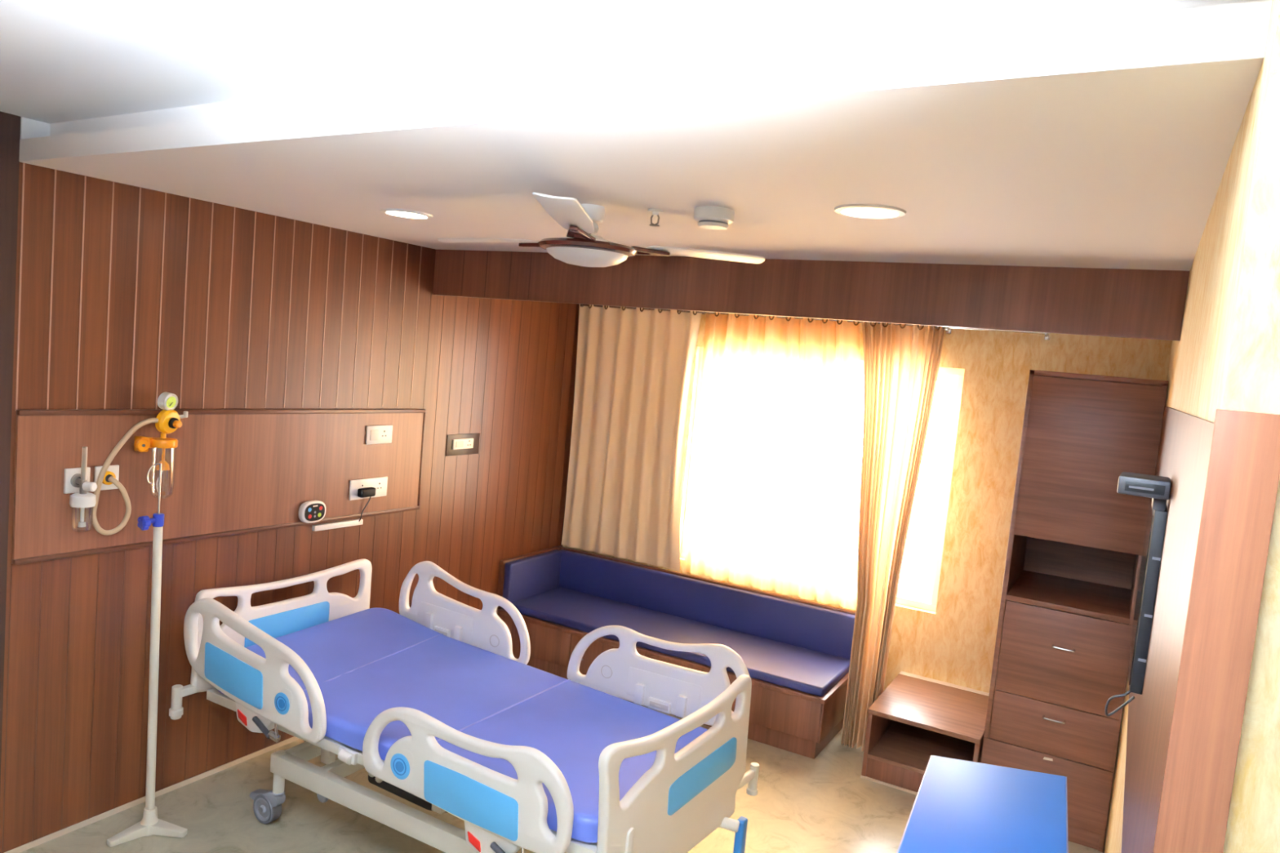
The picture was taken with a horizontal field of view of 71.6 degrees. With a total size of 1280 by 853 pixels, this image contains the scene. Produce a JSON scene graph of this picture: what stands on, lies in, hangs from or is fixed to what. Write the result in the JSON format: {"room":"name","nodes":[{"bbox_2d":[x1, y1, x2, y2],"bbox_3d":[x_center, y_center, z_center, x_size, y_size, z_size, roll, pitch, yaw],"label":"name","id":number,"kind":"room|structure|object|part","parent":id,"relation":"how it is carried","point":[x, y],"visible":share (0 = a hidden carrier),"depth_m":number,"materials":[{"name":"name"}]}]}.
{"room":"hospital room","nodes":[
{"label":"hospital room","id":0,"kind":"room"},
{"bbox_2d":[0,162,579,852],"bbox_3d":[-2.195,0.233,3.468,0.122,2.770,6.920,8,5,29],"label":"wall","id":1,"kind":"structure","parent":0,"point":[126,296],"depth_m":3.90,"materials":[{"name":"brown wood"}]},
{"bbox_2d":[0,111,20,786],"bbox_3d":[-2.326,0.277,3.109,0.014,2.720,0.204,8,5,29],"label":"trim","id":2,"kind":"structure","parent":1,"relation":"attached to","point":[10,124],"depth_m":3.12,"materials":[{"name":"brown wood"}]},
{"bbox_2d":[20,116,50,139],"bbox_3d":[-2.136,-1.002,3.133,0.018,0.151,0.094,8,5,29],"label":"trim","id":3,"kind":"structure","parent":1,"relation":"attached to","point":[29,128],"depth_m":3.12,"materials":[{"name":"white paint"}]},
{"bbox_2d":[63,466,90,493],"bbox_3d":[-2.139,0.206,3.380,0.025,0.094,0.090,8,5,29],"label":"outlet","id":4,"kind":"object","parent":1,"relation":"attached to","point":[70,486],"visible":0.75,"depth_m":3.36,"materials":[{"name":"white plastic"}]},
{"bbox_2d":[69,446,97,527],"bbox_3d":[-2.103,0.237,3.356,0.088,0.322,0.086,2,5,-30],"label":"oxygen flowmeter","id":5,"kind":"object","parent":1,"relation":"attached to","point":[82,500],"visible":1,"depth_m":3.34,"materials":[{"name":"white plastic"}]},
{"bbox_3d":[-2.076,0.227,3.349,0.040,0.035,0.036,6,5,6],"label":"valve knob","id":6,"kind":"part","parent":5,"relation":"part of","materials":[{"name":"white plastic"}]},
{"bbox_2d":[93,465,119,490],"bbox_3d":[-2.085,0.201,3.477,0.025,0.094,0.090,8,5,29],"label":"outlet","id":7,"kind":"object","parent":1,"relation":"attached to","point":[113,470],"visible":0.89,"depth_m":3.48,"materials":[{"name":"white plastic"}]},
{"bbox_2d":[89,417,158,535],"bbox_3d":[-2.030,0.195,3.500,0.062,0.458,0.238,8,5,29],"label":"hose","id":8,"kind":"object","parent":1,"relation":"attached to","point":[100,480],"visible":0.92,"depth_m":3.46,"materials":[{"name":"beige rubber"}]},
{"bbox_2d":[4,736,298,852],"bbox_3d":[-1.507,1.560,4.896,0.006,0.022,3.633,8,5,29],"label":"baseboard","id":9,"kind":"structure","parent":1,"relation":"attached to","point":[139,801],"depth_m":3.78,"materials":[{"name":"beige"}]},
{"bbox_2d":[155,391,188,438],"bbox_3d":[-1.916,-0.045,3.629,0.117,0.189,0.095,3,5,-20],"label":"suction regulator","id":10,"kind":"object","parent":1,"relation":"attached to","point":[169,420],"visible":0.99,"depth_m":3.60,"materials":[{"name":"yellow plastic"}]},
{"bbox_2d":[133,435,177,493],"bbox_3d":[-1.970,0.165,3.604,0.159,0.250,0.100,2,6,-35],"label":"jar","id":11,"kind":"object","parent":10,"relation":"hanging from","point":[142,444],"visible":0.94,"depth_m":3.57,"materials":[{"name":"orange plastic"}]},
{"bbox_3d":[-1.881,-0.009,3.612,0.029,0.031,0.030,6,5,16],"label":"knob","id":12,"kind":"part","parent":10,"relation":"part of","materials":[{"name":"orange plastic"}]},
{"bbox_2d":[11,408,426,564],"bbox_3d":[-1.745,0.204,4.117,0.025,0.593,2.089,8,5,29],"label":"wall panel","id":13,"kind":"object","parent":1,"relation":"attached to","point":[234,471],"depth_m":3.87,"materials":[{"name":"laminate"}]},
{"bbox_2d":[298,500,325,523],"bbox_3d":[-1.609,0.419,4.367,0.037,0.110,0.147,8,5,29],"label":"nurse call panel","id":14,"kind":"object","parent":1,"relation":"attached to","point":[311,511],"visible":1,"depth_m":4.34,"materials":[{"name":"white plastic"}]},
{"bbox_2d":[311,519,363,531],"bbox_3d":[-1.546,0.504,4.548,0.022,0.033,0.313,8,5,29],"label":"cable trunking","id":15,"kind":"object","parent":1,"relation":"attached to","point":[356,522],"visible":1,"depth_m":4.53,"materials":[{"name":"white plastic"}]},
{"bbox_2d":[348,476,387,500],"bbox_3d":[-1.435,0.324,4.683,0.012,0.106,0.263,8,5,29],"label":"power socket","id":16,"kind":"object","parent":1,"relation":"attached to","point":[380,483],"visible":0.92,"depth_m":4.68,"materials":[{"name":"white plastic"}]},
{"bbox_2d":[357,487,375,521],"bbox_3d":[-1.441,0.412,4.654,0.049,0.185,0.100,8,5,29],"label":"power adapter","id":17,"kind":"object","parent":16,"relation":"attached to","point":[367,491],"visible":1,"depth_m":4.63,"materials":[{"name":"black plastic"}]},
{"bbox_2d":[365,425,392,444],"bbox_3d":[-1.381,0.043,4.708,0.014,0.098,0.180,8,5,29],"label":"power socket","id":18,"kind":"object","parent":1,"relation":"attached to","point":[375,434],"visible":1,"depth_m":4.70,"materials":[{"name":"white plastic"}]},
{"bbox_2d":[369,430,378,440],"bbox_3d":[-1.398,0.045,4.668,0.004,0.055,0.055,8,5,29],"label":"rocker switch","id":19,"kind":"object","parent":18,"relation":"attached to","point":[374,434],"depth_m":4.67,"materials":[{"name":"beige plastic"}]},
{"bbox_2d":[445,433,479,456],"bbox_3d":[-1.063,0.108,5.336,0.006,0.126,0.292,8,5,29],"label":"trim","id":20,"kind":"structure","parent":1,"relation":"attached to","point":[449,451],"depth_m":5.33,"materials":[{"name":"brown wood"}]},
{"bbox_2d":[452,438,473,449],"bbox_3d":[-1.059,0.104,5.321,0.014,0.060,0.180,8,5,29],"label":"power socket","id":21,"kind":"object","parent":1,"relation":"attached to","point":[465,443],"visible":1,"depth_m":5.31,"materials":[{"name":"white plastic"}]},
{"bbox_2d":[455,440,463,447],"bbox_3d":[-1.073,0.106,5.286,0.004,0.036,0.065,8,5,29],"label":"rocker switch","id":22,"kind":"object","parent":21,"relation":"attached to","point":[458,443],"depth_m":5.28,"materials":[{"name":"beige plastic"}]},
{"bbox_2d":[0,0,1025,124],"bbox_3d":[-0.669,-0.776,0.484,5.420,0.100,3.280,8,5,29],"label":"ceiling","id":23,"kind":"structure","parent":0,"point":[61,60],"depth_m":1.93,"materials":[{"name":"white paint"}]},
{"bbox_2d":[19,702,1106,852],"bbox_3d":[-0.008,1.970,2.338,5.420,0.100,7.000,8,5,29],"label":"floor","id":24,"kind":"structure","parent":0,"point":[802,804],"depth_m":3.96,"materials":[{"name":"beige tile"}]},
{"bbox_2d":[106,462,187,847],"bbox_3d":[-1.924,0.893,3.499,0.279,1.504,0.258,8,5,29],"label":"stand","id":25,"kind":"object","parent":24,"relation":"on","point":[149,825],"visible":1,"depth_m":3.53,"materials":[{"name":"white metal"}]},
{"bbox_3d":[-1.922,0.374,3.442,0.055,0.056,0.027,8,5,29],"label":"clamp knob","id":26,"kind":"part","parent":25,"relation":"part of","materials":[{"name":"blue plastic"}]},
{"bbox_3d":[-1.899,0.248,3.466,0.012,0.214,0.059,8,5,29],"label":"hook rod","id":27,"kind":"part","parent":25,"relation":"part of","materials":[{"name":"silver metal"}]},
{"bbox_2d":[168,559,759,852],"bbox_3d":[-0.720,1.265,3.720,2.301,0.942,1.198,8,5,29],"label":"hospital bed","id":28,"kind":"object","parent":24,"relation":"on","point":[688,793],"visible":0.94,"depth_m":3.46,"materials":[{"name":"white plastic"}]},
{"bbox_2d":[168,684,199,719],"bbox_3d":[-1.920,1.164,3.834,0.054,0.140,0.225,8,5,29],"label":"socket","id":29,"kind":"object","parent":28,"relation":"attached to","point":[178,691],"depth_m":3.75,"materials":[{"name":"white paint"}]},
{"bbox_3d":[-1.656,1.012,3.614,0.372,0.191,0.004,8,5,29],"label":"colour panel","id":30,"kind":"part","parent":28,"relation":"part of","materials":[{"name":"blue plastic"}]},
{"bbox_3d":[-1.567,0.961,3.586,0.864,0.418,0.038,8,5,29],"label":"rail","id":31,"kind":"part","parent":28,"relation":"part of","materials":[{"name":"white plastic"}]},
{"bbox_3d":[-1.663,0.917,4.221,0.036,0.463,0.989,8,5,29],"label":"headboard","id":32,"kind":"part","parent":28,"relation":"part of","materials":[{"name":"white plastic"}]},
{"bbox_3d":[-1.660,0.949,4.197,0.003,0.164,0.474,8,5,29],"label":"colour panel","id":33,"kind":"part","parent":28,"relation":"part of","materials":[{"name":"blue plastic"}]},
{"bbox_3d":[-0.962,1.538,3.849,0.480,0.135,0.120,8,5,29],"label":"motor","id":34,"kind":"part","parent":28,"relation":"part of","materials":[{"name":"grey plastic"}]},
{"bbox_3d":[-1.072,0.997,4.514,0.040,0.100,0.024,8,5,29],"label":"swing arm","id":35,"kind":"part","parent":28,"relation":"part of","materials":[{"name":"white plastic"}]},
{"bbox_3d":[-0.727,1.508,3.730,1.385,0.178,0.865,8,5,29],"label":"frame","id":36,"kind":"part","parent":28,"relation":"part of","materials":[{"name":"white paint"}]},
{"bbox_3d":[-0.990,0.994,4.479,0.376,0.162,0.003,8,5,29],"label":"mounting plate","id":37,"kind":"part","parent":28,"relation":"part of","materials":[{"name":"white plastic"}]},
{"bbox_3d":[-0.906,1.043,4.422,0.040,0.094,0.024,8,5,29],"label":"swing arm","id":38,"kind":"part","parent":28,"relation":"part of","materials":[{"name":"white plastic"}]},
{"bbox_2d":[217,607,707,842],"bbox_3d":[-0.747,1.147,3.757,2.000,0.167,0.983,8,5,29],"label":"mattress","id":39,"kind":"object","parent":28,"relation":"on","point":[367,663],"visible":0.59,"depth_m":3.74,"materials":[{"name":"blue plastic"}]},
{"bbox_3d":[-0.885,0.918,4.440,0.844,0.402,0.038,8,5,29],"label":"rail","id":40,"kind":"part","parent":28,"relation":"part of","materials":[{"name":"white plastic"}]},
{"bbox_3d":[-0.615,1.187,3.057,0.920,0.335,0.038,8,5,29],"label":"rail","id":41,"kind":"part","parent":28,"relation":"part of","materials":[{"name":"white plastic"}]},
{"bbox_3d":[-0.579,1.267,3.016,0.420,0.155,0.004,8,5,29],"label":"colour panel","id":42,"kind":"part","parent":28,"relation":"part of","materials":[{"name":"blue plastic"}]},
{"bbox_3d":[-0.001,1.179,3.916,0.040,0.088,0.024,8,5,29],"label":"swing arm","id":43,"kind":"part","parent":28,"relation":"part of","materials":[{"name":"white plastic"}]},
{"bbox_3d":[0.067,1.064,3.908,0.900,0.357,0.038,8,5,29],"label":"rail","id":44,"kind":"part","parent":28,"relation":"part of","materials":[{"name":"white plastic"}]},
{"bbox_3d":[0.101,1.150,3.869,0.366,0.132,0.003,8,5,29],"label":"mounting plate","id":45,"kind":"part","parent":28,"relation":"part of","materials":[{"name":"white plastic"}]},
{"bbox_3d":[0.142,1.272,3.162,0.040,0.576,1.001,8,6,34],"label":"footboard","id":46,"kind":"part","parent":28,"relation":"part of","materials":[{"name":"white plastic"}]},
{"bbox_3d":[0.179,1.203,3.816,0.040,0.090,0.024,8,5,29],"label":"swing arm","id":47,"kind":"part","parent":28,"relation":"part of","materials":[{"name":"white plastic"}]},
{"bbox_3d":[0.236,1.278,3.266,0.003,0.146,0.495,8,6,34],"label":"colour panel","id":48,"kind":"part","parent":28,"relation":"part of","materials":[{"name":"blue plastic"}]},
{"bbox_3d":[0.391,1.630,3.480,0.035,0.195,0.050,8,5,29],"label":"crank handle","id":49,"kind":"part","parent":28,"relation":"part of","materials":[{"name":"blue plastic"}]},
{"bbox_2d":[737,762,759,795],"bbox_3d":[0.407,1.474,3.619,0.056,0.125,0.279,9,6,37],"label":"socket","id":50,"kind":"object","parent":28,"relation":"attached to","point":[751,776],"depth_m":3.69,"materials":[{"name":"white paint"}]},
{"bbox_2d":[497,545,855,759],"bbox_3d":[0.181,1.328,5.555,2.231,0.672,0.692,8,5,29],"label":"window bench","id":51,"kind":"object","parent":24,"relation":"on","point":[795,653],"visible":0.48,"depth_m":5.54,"materials":[{"name":"laminate"}]},
{"bbox_3d":[-0.728,1.035,6.032,0.059,0.310,0.580,8,5,29],"label":"armrest","id":52,"kind":"part","parent":51,"relation":"part of","materials":[{"name":"blue plastic"}]},
{"bbox_3d":[-0.678,1.365,5.677,0.560,0.217,0.015,8,5,29],"label":"panel","id":53,"kind":"part","parent":51,"relation":"part of","materials":[{"name":"laminate"}]},
{"bbox_3d":[-0.207,1.429,5.414,0.514,0.217,0.015,8,5,29],"label":"panel","id":54,"kind":"part","parent":51,"relation":"part of","materials":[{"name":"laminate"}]},
{"bbox_3d":[0.252,1.492,5.157,0.534,0.217,0.015,8,5,29],"label":"panel","id":55,"kind":"part","parent":51,"relation":"part of","materials":[{"name":"laminate"}]},
{"bbox_3d":[0.206,1.291,5.511,2.115,0.053,0.595,8,5,29],"label":"seat","id":56,"kind":"part","parent":51,"relation":"part of","materials":[{"name":"blue plastic"}]},
{"bbox_3d":[0.360,1.132,5.779,2.165,0.267,0.051,8,5,29],"label":"backrest","id":57,"kind":"part","parent":51,"relation":"part of","materials":[{"name":"blue plastic"}]},
{"bbox_3d":[0.727,1.556,4.891,0.549,0.217,0.015,8,5,29],"label":"panel","id":58,"kind":"part","parent":51,"relation":"part of","materials":[{"name":"laminate"}]},
{"bbox_2d":[860,673,988,795],"bbox_3d":[1.569,1.669,4.773,0.553,0.372,0.675,8,5,29],"label":"nightstand","id":59,"kind":"object","parent":24,"relation":"on","point":[913,720],"visible":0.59,"depth_m":4.67,"materials":[{"name":"laminate"}]},
{"bbox_3d":[1.342,1.650,4.904,0.022,0.348,0.668,8,5,29],"label":"panel","id":60,"kind":"part","parent":59,"relation":"part of","materials":[{"name":"laminate"}]},
{"bbox_3d":[1.562,1.730,4.774,0.505,0.020,0.653,8,5,29],"label":"shelf","id":61,"kind":"part","parent":59,"relation":"part of","materials":[{"name":"laminate"}]},
{"bbox_3d":[1.799,1.713,4.649,0.022,0.348,0.668,8,5,29],"label":"panel","id":62,"kind":"part","parent":59,"relation":"part of","materials":[{"name":"laminate"}]},
{"bbox_2d":[896,755,1068,852],"bbox_3d":[1.053,1.573,2.799,0.466,0.800,0.770,7,5,26],"label":"table","id":63,"kind":"object","parent":24,"relation":"on","point":[959,806],"visible":1,"depth_m":2.77,"materials":[{"name":"blue laminate"}]},
{"bbox_2d":[980,369,1168,852],"bbox_3d":[2.155,0.838,4.438,0.566,2.182,0.756,8,5,29],"label":"tall cabinet","id":64,"kind":"object","parent":24,"relation":"on","point":[1063,645],"visible":0.91,"depth_m":4.14,"materials":[{"name":"laminate"}]},
{"bbox_3d":[1.913,1.701,4.217,0.558,0.304,0.020,8,5,29],"label":"drawer","id":65,"kind":"part","parent":64,"relation":"part of","materials":[{"name":"laminate"}]},
{"bbox_3d":[1.926,1.570,4.192,0.042,0.014,0.003,8,5,29],"label":"finger pull","id":66,"kind":"part","parent":64,"relation":"part of","materials":[{"name":"beige plastic"}]},
{"bbox_3d":[1.942,1.375,4.164,0.101,0.010,0.038,8,5,29],"label":"handle","id":67,"kind":"part","parent":64,"relation":"part of","materials":[{"name":"silver metal"}]},
{"bbox_3d":[1.946,1.428,4.190,0.536,0.240,0.018,8,5,29],"label":"drawer","id":68,"kind":"part","parent":64,"relation":"part of","materials":[{"name":"laminate"}]},
{"bbox_3d":[1.977,1.086,4.162,0.536,0.440,0.018,8,5,29],"label":"drawer","id":69,"kind":"part","parent":64,"relation":"part of","materials":[{"name":"laminate"}]},
{"bbox_3d":[1.972,1.034,4.135,0.101,0.010,0.038,8,5,29],"label":"handle","id":70,"kind":"part","parent":64,"relation":"part of","materials":[{"name":"silver metal"}]},
{"bbox_3d":[2.058,0.170,4.085,0.542,0.761,0.018,8,5,29],"label":"flap door","id":71,"kind":"part","parent":64,"relation":"part of","materials":[{"name":"laminate"}]},
{"bbox_2d":[18,0,1272,271],"bbox_3d":[0.265,-0.889,3.758,3.640,0.253,3.935,8,5,29],"label":"ceiling","id":72,"kind":"structure","parent":0,"point":[1093,134],"depth_m":2.04,"materials":[{"name":"white paint"}]},
{"bbox_2d":[380,208,432,218],"bbox_3d":[-0.930,-0.846,3.540,0.206,0.008,0.206,8,5,29],"label":"recessed light","id":73,"kind":"object","parent":72,"relation":"in","point":[396,212],"visible":1,"depth_m":3.52,"materials":[{"name":"white plastic"}]},
{"bbox_2d":[437,191,764,266],"bbox_3d":[-0.287,-0.647,2.990,1.106,0.198,1.167,8,5,29],"label":"ceiling fan","id":74,"kind":"object","parent":72,"relation":"hanging from","point":[579,247],"visible":1,"depth_m":2.88,"materials":[{"name":"white"}]},
{"bbox_3d":[-0.535,-0.669,3.197,0.469,0.020,0.127,8,6,33],"label":"blade","id":75,"kind":"part","parent":74,"relation":"part of","materials":[{"name":"white plastic"}]},
{"bbox_3d":[-0.208,-0.604,2.530,0.127,0.041,0.469,6,5,5],"label":"blade","id":76,"kind":"part","parent":74,"relation":"part of","materials":[{"name":"white plastic"}]},
{"bbox_3d":[-0.178,-0.560,2.968,0.276,0.048,0.276,8,5,29],"label":"lamp shade","id":77,"kind":"part","parent":74,"relation":"part of","materials":[{"name":"white glass"}]},
{"bbox_3d":[-0.154,-0.651,2.918,0.040,0.040,0.040,8,5,29],"label":"canopy knob","id":78,"kind":"part","parent":74,"relation":"part of","materials":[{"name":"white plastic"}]},
{"bbox_3d":[0.227,-0.606,3.135,0.469,0.031,0.127,3,5,-23],"label":"blade","id":79,"kind":"part","parent":74,"relation":"part of","materials":[{"name":"white plastic"}]},
{"bbox_2d":[648,208,663,226],"bbox_3d":[0.049,-0.683,2.907,0.052,0.053,0.052,8,5,29],"label":"sprinkler","id":80,"kind":"object","parent":72,"relation":"attached to","point":[655,212],"visible":1,"depth_m":2.90,"materials":[{"name":"silver metal"}]},
{"bbox_2d":[693,206,734,230],"bbox_3d":[0.233,-0.655,2.805,0.128,0.058,0.128,8,5,29],"label":"smoke detector","id":81,"kind":"object","parent":72,"relation":"attached to","point":[715,218],"visible":1,"depth_m":2.76,"materials":[{"name":"white plastic"}]},
{"bbox_2d":[834,204,906,218],"bbox_3d":[0.667,-0.623,2.578,0.206,0.008,0.206,8,5,29],"label":"recessed light","id":82,"kind":"object","parent":72,"relation":"in","point":[858,211],"visible":1,"depth_m":2.56,"materials":[{"name":"white plastic"}]},
{"bbox_2d":[562,313,1172,693],"bbox_3d":[1.119,0.380,5.566,3.870,2.720,0.180,8,5,29],"label":"wall","id":83,"kind":"structure","parent":0,"point":[954,643],"depth_m":5.01,"materials":[{"name":"yellow paint"}]},
{"bbox_2d":[580,303,1050,340],"bbox_3d":[0.902,-0.674,5.502,3.014,0.060,0.084,8,5,29],"label":"curtain rod","id":84,"kind":"object","parent":83,"relation":"attached to","point":[948,329],"visible":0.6,"depth_m":5.25,"materials":[{"name":"silver metal"}]},
{"bbox_2d":[561,303,701,570],"bbox_3d":[-0.091,0.036,6.041,0.960,1.752,0.102,8,5,29],"label":"curtain","id":85,"kind":"object","parent":84,"relation":"hanging from","point":[634,369],"visible":0.96,"depth_m":6.05,"materials":[{"name":"beige fabric"}]},
{"bbox_2d":[684,312,862,609],"bbox_3d":[0.872,0.168,5.504,1.212,1.752,0.106,8,5,29],"label":"curtain","id":86,"kind":"object","parent":84,"relation":"hanging from","point":[775,497],"visible":0.93,"depth_m":5.53,"materials":[{"name":"white fabric"}]},
{"bbox_2d":[840,321,944,751],"bbox_3d":[1.322,0.579,5.075,0.485,2.418,0.427,8,5,29],"label":"curtain","id":87,"kind":"object","parent":84,"relation":"hanging from","point":[901,362],"visible":0.95,"depth_m":5.00,"materials":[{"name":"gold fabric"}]},
{"bbox_2d":[680,346,964,611],"bbox_3d":[1.089,0.278,5.580,1.690,1.425,0.080,8,5,29],"label":"window","id":88,"kind":"structure","parent":83,"relation":"in","point":[928,600],"depth_m":5.20,"materials":[{"name":"white"}]},
{"bbox_3d":[1.448,0.325,5.397,0.810,1.345,0.020,8,5,29],"label":"sash","id":89,"kind":"part","parent":88,"relation":"part of","materials":[{"name":"white"}]},
{"bbox_2d":[899,671,989,696],"bbox_3d":[1.767,1.513,5.093,0.560,0.065,0.075,8,5,29],"label":"trim","id":90,"kind":"structure","parent":83,"relation":"attached to","point":[901,672],"depth_m":5.11,"materials":[{"name":"white paint"}]},
{"bbox_2d":[1104,0,1279,852],"bbox_3d":[2.423,0.724,2.558,1.714,2.770,4.160,8,5,29],"label":"wall","id":91,"kind":"structure","parent":0,"point":[1226,356],"depth_m":1.10,"materials":[{"name":"yellow paint"}]},
{"bbox_2d":[432,248,1189,341],"bbox_3d":[0.419,-0.649,4.092,3.600,0.251,0.026,8,5,29],"label":"curtain pelmet","id":92,"kind":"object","parent":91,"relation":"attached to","point":[1138,304],"depth_m":3.79,"materials":[{"name":"laminate"}]},
{"bbox_2d":[1128,497,1167,694],"bbox_3d":[1.392,0.415,2.432,0.033,0.450,0.694,8,5,29],"label":"television","id":93,"kind":"object","parent":91,"relation":"attached to","point":[1157,519],"visible":0.77,"depth_m":2.14,"materials":[{"name":"black plastic"}]},
{"bbox_2d":[1104,689,1135,716],"bbox_3d":[1.190,0.670,2.192,0.066,0.124,0.051,8,5,29],"label":"cable","id":94,"kind":"object","parent":93,"relation":"hanging from","point":[1128,692],"visible":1,"depth_m":2.19,"materials":[{"name":"grey plastic"}]},
{"bbox_2d":[1116,471,1171,511],"bbox_3d":[1.222,0.158,2.157,0.111,0.075,0.144,8,5,29],"label":"box","id":95,"kind":"object","parent":93,"relation":"on","point":[1157,488],"visible":1,"depth_m":2.10,"materials":[{"name":"grey plastic"}]},
{"bbox_3d":[1.191,0.145,2.095,0.082,0.023,0.002,8,5,29],"label":"panel","id":96,"kind":"part","parent":95,"relation":"part of","materials":[{"name":"black plastic"}]},
{"bbox_2d":[1121,406,1279,852],"bbox_3d":[1.483,0.548,2.540,0.073,1.234,3.240,8,5,29],"label":"wall panel","id":97,"kind":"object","parent":91,"relation":"attached to","point":[1185,724],"depth_m":1.11,"materials":[{"name":"laminate"}]}
]}

